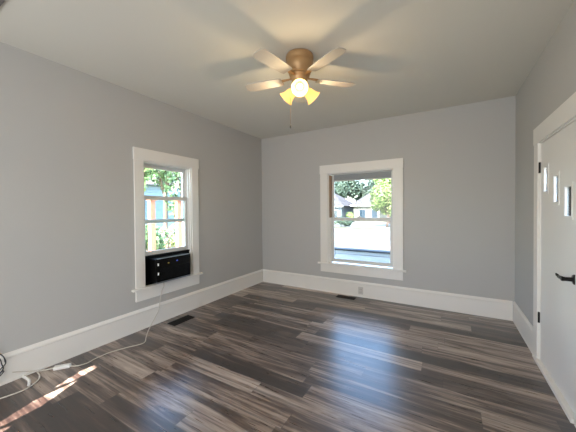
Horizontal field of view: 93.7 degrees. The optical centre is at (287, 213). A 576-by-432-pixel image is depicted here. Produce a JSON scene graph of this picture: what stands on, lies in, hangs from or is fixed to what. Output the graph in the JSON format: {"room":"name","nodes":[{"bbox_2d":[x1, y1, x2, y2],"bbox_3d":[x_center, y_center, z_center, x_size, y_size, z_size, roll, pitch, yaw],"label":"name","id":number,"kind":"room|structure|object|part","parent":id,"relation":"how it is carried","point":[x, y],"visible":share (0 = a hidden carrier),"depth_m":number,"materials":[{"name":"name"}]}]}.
{"room":"empty living room","nodes":[
{"label":"empty living room","id":0,"kind":"room"},
{"bbox_2d":[0,42,262,353],"bbox_3d":[-2.084,-0.010,2.673,0.160,2.940,6.295,0,1,30],"label":"wall","id":1,"kind":"structure","parent":0,"point":[68,136],"depth_m":2.66,"materials":[{"name":"grey paint"}]},
{"bbox_2d":[0,269,262,385],"bbox_3d":[-2.037,1.241,2.575,0.022,0.240,6.135,0,1,30],"label":"baseboard","id":2,"kind":"structure","parent":1,"relation":"attached to","point":[41,355],"depth_m":2.81,"materials":[{"name":"white paint"}]},
{"bbox_2d":[131,147,202,301],"bbox_3d":[-1.583,0.123,3.508,0.238,1.773,1.003,0,1,30],"label":"window","id":3,"kind":"structure","parent":1,"relation":"in","point":[143,158],"depth_m":3.45,"materials":[{"name":"white paint"}]},
{"bbox_3d":[-1.628,-0.246,3.527,0.032,0.730,0.667,0,1,30],"label":"sash","id":4,"kind":"part","parent":3,"relation":"part of","materials":[{"name":"grey paint"}]},
{"bbox_3d":[-1.586,0.144,3.510,0.032,0.730,0.667,0,1,30],"label":"sash","id":5,"kind":"part","parent":3,"relation":"part of","materials":[{"name":"grey paint"}]},
{"bbox_2d":[145,249,189,284],"bbox_3d":[-1.589,0.681,3.522,0.433,0.346,0.662,0,1,30],"label":"window air conditioner","id":6,"kind":"object","parent":3,"relation":"in","point":[164,267],"visible":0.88,"depth_m":3.32,"materials":[{"name":"black plastic"}]},
{"bbox_2d":[70,282,163,366],"bbox_3d":[-1.635,1.096,2.809,0.254,0.514,1.010,0,1,20],"label":"power cord","id":7,"kind":"object","parent":6,"relation":"hanging from","point":[163,282],"visible":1,"depth_m":2.72,"materials":[{"name":"white plastic"}]},
{"bbox_3d":[-1.437,0.676,3.399,0.030,0.278,0.490,0,1,30],"label":"panel","id":8,"kind":"part","parent":6,"relation":"part of","materials":[{"name":"black plastic"}]},
{"bbox_3d":[-1.432,0.822,3.399,0.038,0.010,0.470,0,1,30],"label":"trim","id":9,"kind":"part","parent":6,"relation":"part of","materials":[{"name":"black metal"}]},
{"bbox_3d":[-1.415,0.591,3.404,0.004,0.077,0.433,0,1,30],"label":"control panel","id":10,"kind":"part","parent":6,"relation":"part of","materials":[{"name":"black plastic"}]},
{"bbox_2d":[0,0,573,138],"bbox_3d":[-0.434,-1.448,1.583,4.389,0.140,6.735,0,1,30],"label":"ceiling","id":11,"kind":"structure","parent":0,"point":[401,57],"depth_m":2.26,"materials":[{"name":"white paint"}]},
{"bbox_2d":[245,47,354,127],"bbox_3d":[0.077,-1.078,2.379,1.013,0.630,1.010,0,1,30],"label":"ceiling fan","id":12,"kind":"object","parent":11,"relation":"hanging from","point":[299,65],"visible":1,"depth_m":2.29,"materials":[{"name":"gold metal"}]},
{"bbox_3d":[-0.223,-1.192,2.510,0.367,0.023,0.124,0,1,21],"label":"blade","id":13,"kind":"part","parent":12,"relation":"part of","materials":[{"name":"beige wood"}]},
{"bbox_3d":[-0.115,-1.187,2.115,0.124,0.023,0.367,0,1,39],"label":"blade","id":14,"kind":"part","parent":12,"relation":"part of","materials":[{"name":"beige wood"}]},
{"bbox_3d":[0.003,-1.057,2.455,0.139,0.142,0.144,0,1,30],"label":"lamp shade","id":15,"kind":"part","parent":12,"relation":"part of","materials":[{"name":"yellow glass"}]},
{"bbox_3d":[0.107,-1.055,2.260,0.135,0.142,0.142,0,1,30],"label":"lamp shade","id":16,"kind":"part","parent":12,"relation":"part of","materials":[{"name":"white glass"}]},
{"bbox_3d":[0.102,-1.079,2.291,0.052,0.061,0.064,0,1,30],"label":"light bulb","id":17,"kind":"part","parent":12,"relation":"part of","materials":[{"name":"white glass"}]},
{"bbox_3d":[0.119,-1.197,2.735,0.124,0.023,0.367,0,1,3],"label":"blade","id":18,"kind":"part","parent":12,"relation":"part of","materials":[{"name":"beige wood"}]},
{"bbox_3d":[0.222,-1.059,2.442,0.138,0.142,0.142,0,1,30],"label":"lamp shade","id":19,"kind":"part","parent":12,"relation":"part of","materials":[{"name":"yellow glass"}]},
{"bbox_3d":[0.294,-1.190,2.096,0.124,0.023,0.367,-1,1,-33],"label":"blade","id":20,"kind":"part","parent":12,"relation":"part of","materials":[{"name":"beige wood"}]},
{"bbox_3d":[0.439,-1.196,2.479,0.367,0.023,0.124,-1,1,-15],"label":"blade","id":21,"kind":"part","parent":12,"relation":"part of","materials":[{"name":"beige wood"}]},
{"bbox_2d":[0,282,575,431],"bbox_3d":[-0.412,1.421,1.623,3.789,0.120,6.135,0,1,30],"label":"floor","id":22,"kind":"structure","parent":0,"point":[263,356],"depth_m":2.23,"materials":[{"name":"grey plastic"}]},
{"bbox_2d":[0,354,5,375],"bbox_3d":[-2.306,1.212,2.051,0.058,0.303,0.240,0,1,30],"label":"cable coil","id":23,"kind":"object","parent":22,"relation":"on","point":[2,371],"visible":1,"depth_m":2.13,"materials":[{"name":"grey plastic"}]},
{"bbox_2d":[0,368,52,398],"bbox_3d":[-2.122,1.356,2.111,0.194,0.024,0.521,0,1,5],"label":"extension cord","id":24,"kind":"object","parent":22,"relation":"on","point":[28,379],"visible":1,"depth_m":2.18,"materials":[{"name":"white plastic"}]},
{"bbox_2d":[53,363,70,370],"bbox_3d":[-1.988,1.349,2.377,0.120,0.028,0.044,-1,1,-22],"label":"plug adapter","id":25,"kind":"object","parent":22,"relation":"on","point":[62,366],"visible":0.97,"depth_m":2.37,"materials":[{"name":"white plastic"}]},
{"bbox_2d":[167,315,193,325],"bbox_3d":[-1.338,1.342,3.396,0.140,0.005,0.305,0,1,30],"label":"floor vent","id":26,"kind":"object","parent":22,"relation":"in","point":[187,317],"visible":1,"depth_m":3.38,"materials":[{"name":"brown metal"}]},
{"bbox_2d":[336,295,355,299],"bbox_3d":[0.910,1.313,4.235,0.295,0.005,0.120,0,1,30],"label":"floor vent","id":27,"kind":"object","parent":22,"relation":"in","point":[339,296],"visible":1,"depth_m":4.22,"materials":[{"name":"brown metal"}]},
{"bbox_2d":[261,96,515,301],"bbox_3d":[1.173,-0.058,4.316,3.789,2.940,0.160,0,1,30],"label":"wall","id":28,"kind":"structure","parent":0,"point":[459,161],"depth_m":3.75,"materials":[{"name":"grey paint"}]},
{"bbox_2d":[358,287,362,293],"bbox_3d":[1.141,1.211,4.240,0.076,0.115,0.010,0,1,30],"label":"wall outlet","id":29,"kind":"object","parent":28,"relation":"attached to","point":[360,289],"visible":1,"depth_m":4.24,"materials":[{"name":"white plastic"}]},
{"bbox_2d":[318,158,406,280],"bbox_3d":[1.152,0.086,4.320,1.389,1.783,0.238,0,1,30],"label":"window","id":30,"kind":"structure","parent":28,"relation":"in","point":[387,168],"depth_m":4.25,"materials":[{"name":"white paint"}]},
{"bbox_3d":[1.164,0.440,4.316,0.984,0.745,0.032,0,1,30],"label":"sash","id":31,"kind":"part","parent":30,"relation":"part of","materials":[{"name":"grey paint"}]},
{"bbox_3d":[1.180,-0.271,4.343,0.984,0.775,0.032,0,1,30],"label":"sash","id":32,"kind":"part","parent":30,"relation":"part of","materials":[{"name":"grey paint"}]},
{"bbox_3d":[1.169,-0.597,4.324,0.912,0.093,0.006,0,1,30],"label":"head panel","id":33,"kind":"part","parent":30,"relation":"part of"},
{"bbox_2d":[263,269,512,320],"bbox_3d":[1.137,1.193,4.255,3.745,0.240,0.022,0,1,30],"label":"baseboard","id":34,"kind":"structure","parent":28,"relation":"attached to","point":[467,304],"depth_m":3.94,"materials":[{"name":"white paint"}]},
{"bbox_2d":[515,0,575,324],"bbox_3d":[1.320,-0.009,0.671,0.160,2.940,6.295,0,1,30],"label":"wall","id":35,"kind":"structure","parent":0,"point":[551,81],"depth_m":2.65,"materials":[{"name":"grey paint"}]},
{"bbox_2d":[513,301,532,353],"bbox_3d":[2.534,1.201,2.916,0.022,0.240,0.913,0,1,30],"label":"baseboard","id":36,"kind":"structure","parent":35,"relation":"attached to","point":[520,320],"depth_m":2.86,"materials":[{"name":"white paint"}]},
{"bbox_2d":[532,92,575,427],"bbox_3d":[2.061,0.285,2.003,0.232,2.103,1.123,0,1,30],"label":"door","id":37,"kind":"structure","parent":35,"relation":"in","point":[554,139],"depth_m":2.05,"materials":[{"name":"white paint"}]},
{"bbox_3d":[1.832,0.430,1.767,0.068,0.066,0.066,0,1,30],"label":"handle","id":38,"kind":"part","parent":37,"relation":"part of","materials":[{"name":"black metal"}]},
{"label":"outside","id":39,"kind":"structure","parent":0,"visible":0},
{"bbox_2d":[334,222,389,226],"bbox_3d":[10.662,1.464,37.848,8.000,0.025,12.000,0,1,30],"label":"driveway","id":40,"kind":"structure","parent":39,"point":[363,224],"depth_m":36.16,"materials":[{"name":"concrete"}]},
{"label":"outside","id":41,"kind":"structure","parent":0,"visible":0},
{"bbox_2d":[335,222,389,229],"bbox_3d":[15.918,0.868,86.227,180.000,0.200,155.265,0,1,30],"label":"lawn","id":42,"kind":"structure","parent":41,"point":[335,222],"depth_m":29.15,"materials":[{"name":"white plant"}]},
{"bbox_2d":[144,168,152,191],"bbox_3d":[-6.236,-1.328,11.180,2.997,6.621,2.298,0,1,30],"label":"tree","id":43,"kind":"object","parent":42,"relation":"on","point":[147,174],"visible":0.02,"depth_m":10.92,"materials":[{"name":"green plant"}]},
{"bbox_2d":[144,172,180,234],"bbox_3d":[-10.653,-0.932,21.334,7.000,5.600,12.000,0,1,30],"label":"house","id":44,"kind":"structure","parent":42,"relation":"on","point":[153,190],"depth_m":18.47,"materials":[{"name":"blue"}]},
{"bbox_2d":[148,169,179,237],"bbox_3d":[-7.079,-1.814,15.338,3.311,7.489,2.500,-1,1,-41],"label":"tree","id":45,"kind":"object","parent":42,"relation":"on","point":[160,174],"visible":0.16,"depth_m":14.97,"materials":[{"name":"green plant"}]},
{"bbox_2d":[156,226,174,248],"bbox_3d":[-4.529,1.286,9.950,1.410,1.656,1.009,0,1,30],"label":"flowering bush","id":46,"kind":"object","parent":42,"relation":"on","point":[170,245],"visible":0.16,"depth_m":9.80,"materials":[{"name":"green plant"}]},
{"bbox_2d":[162,171,181,218],"bbox_3d":[-4.487,-0.977,11.931,1.946,5.876,1.612,0,1,30],"label":"tree","id":47,"kind":"object","parent":42,"relation":"on","point":[167,188],"visible":0.07,"depth_m":11.61,"materials":[{"name":"green plant"}]},
{"bbox_2d":[169,222,182,246],"bbox_3d":[-3.405,1.030,9.074,1.099,1.929,1.327,-1,1,-36],"label":"bush","id":48,"kind":"object","parent":42,"relation":"on","point":[172,228],"visible":0.06,"depth_m":9.03,"materials":[{"name":"green plant"}]},
{"bbox_2d":[334,193,353,220],"bbox_3d":[6.730,-1.343,52.264,11.600,5.300,10.050,0,1,30],"label":"house","id":49,"kind":"structure","parent":42,"relation":"on","point":[342,205],"depth_m":47.50,"materials":[{"name":"white"}]},
{"bbox_2d":[335,180,361,199],"bbox_3d":[12.710,-4.425,62.265,8.025,11.108,8.677,0,1,30],"label":"leafy tree","id":50,"kind":"object","parent":42,"relation":"on","point":[345,189],"visible":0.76,"depth_m":60.36,"materials":[{"name":"green plant"}]},
{"bbox_2d":[346,212,354,221],"bbox_3d":[10.294,0.747,44.466,1.507,2.189,1.476,0,1,30],"label":"bush","id":51,"kind":"object","parent":42,"relation":"on","point":[349,214],"visible":0.57,"depth_m":44.19,"materials":[{"name":"green plant"}]},
{"bbox_2d":[353,180,370,201],"bbox_3d":[20.104,-4.252,66.494,8.173,10.532,8.403,-1,1,-10],"label":"leafy tree","id":52,"kind":"object","parent":42,"relation":"on","point":[364,188],"visible":0.17,"depth_m":65.92,"materials":[{"name":"green plant"}]},
{"bbox_2d":[335,247,389,262],"bbox_3d":[1.738,1.402,6.111,6.100,1.162,0.250,0,1,30],"label":"railing","id":53,"kind":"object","parent":42,"relation":"on","point":[342,253],"depth_m":6.04,"materials":[{"name":"blue"}]},
{"bbox_2d":[361,179,375,197],"bbox_3d":[20.684,-4.445,57.443,10.036,11.160,7.856,0,1,30],"label":"leafy tree","id":54,"kind":"object","parent":42,"relation":"on","point":[372,184],"visible":0.09,"depth_m":57.45,"materials":[{"name":"green plant"}]},
{"bbox_2d":[350,193,390,221],"bbox_3d":[16.974,-1.604,47.393,9.400,5.800,10.050,0,1,30],"label":"house","id":55,"kind":"structure","parent":42,"relation":"on","point":[362,208],"depth_m":44.76,"materials":[{"name":"beige"}]},
{"bbox_3d":[12.357,0.016,44.871,1.000,1.300,0.030,0,1,30],"label":"pane","id":56,"kind":"part","parent":55,"relation":"part of","materials":[{"name":"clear glass"}]},
{"bbox_3d":[14.081,0.017,43.857,1.000,1.300,0.030,0,1,30],"label":"pane","id":57,"kind":"part","parent":55,"relation":"part of","materials":[{"name":"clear glass"}]},
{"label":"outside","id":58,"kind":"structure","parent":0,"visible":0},
{"bbox_3d":[-62.134,2.436,16.137,116.528,0.200,44.735,0,1,30],"label":"lawn","id":59,"kind":"structure","parent":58,"visible":0},
{"bbox_2d":[146,200,156,250],"bbox_3d":[-2.994,0.852,5.955,0.150,2.340,0.150,0,1,30],"label":"post","id":60,"kind":"object","parent":59,"relation":"on","point":[151,203],"visible":0.48,"depth_m":5.91,"materials":[{"name":"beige wood"}]},
{"bbox_2d":[145,224,171,250],"bbox_3d":[-4.206,1.110,8.049,1.130,1.812,1.505,0,1,30],"label":"bush","id":61,"kind":"object","parent":59,"relation":"on","point":[159,238],"visible":0.21,"depth_m":8.13,"materials":[{"name":"green plant"}]},
{"bbox_2d":[174,201,181,246],"bbox_3d":[-2.648,0.841,6.544,0.150,2.340,0.150,0,1,30],"label":"post","id":62,"kind":"object","parent":59,"relation":"on","point":[178,205],"visible":0.39,"depth_m":6.50,"materials":[{"name":"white wood"}]},
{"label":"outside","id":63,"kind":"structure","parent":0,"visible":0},
{"bbox_2d":[335,226,389,227],"bbox_3d":[-1.379,1.564,37.101,120.000,0.030,1.500,0,1,30],"label":"sidewalk","id":64,"kind":"structure","parent":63,"point":[335,226],"depth_m":30.59,"materials":[{"name":"concrete"}]},
{"bbox_2d":[334,216,353,226],"bbox_3d":[6.724,0.923,32.045,2.494,1.366,1.773,0,1,30],"label":"bush","id":65,"kind":"object","parent":64,"relation":"on","point":[345,223],"visible":0.58,"depth_m":31.85,"materials":[{"name":"green plant"}]},
{"bbox_2d":[370,178,390,226],"bbox_3d":[10.999,-1.363,30.041,3.904,5.914,3.173,0,1,30],"label":"street tree","id":66,"kind":"object","parent":64,"relation":"on","point":[381,194],"visible":0.7,"depth_m":29.79,"materials":[{"name":"green plant"}]},
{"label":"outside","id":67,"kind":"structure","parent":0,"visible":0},
{"bbox_2d":[335,228,389,250],"bbox_3d":[-6.956,1.743,27.621,120.000,0.020,15.500,0,1,30],"label":"street","id":68,"kind":"structure","parent":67,"point":[373,239],"depth_m":18.49,"materials":[{"name":"white asphalt"}]}
]}

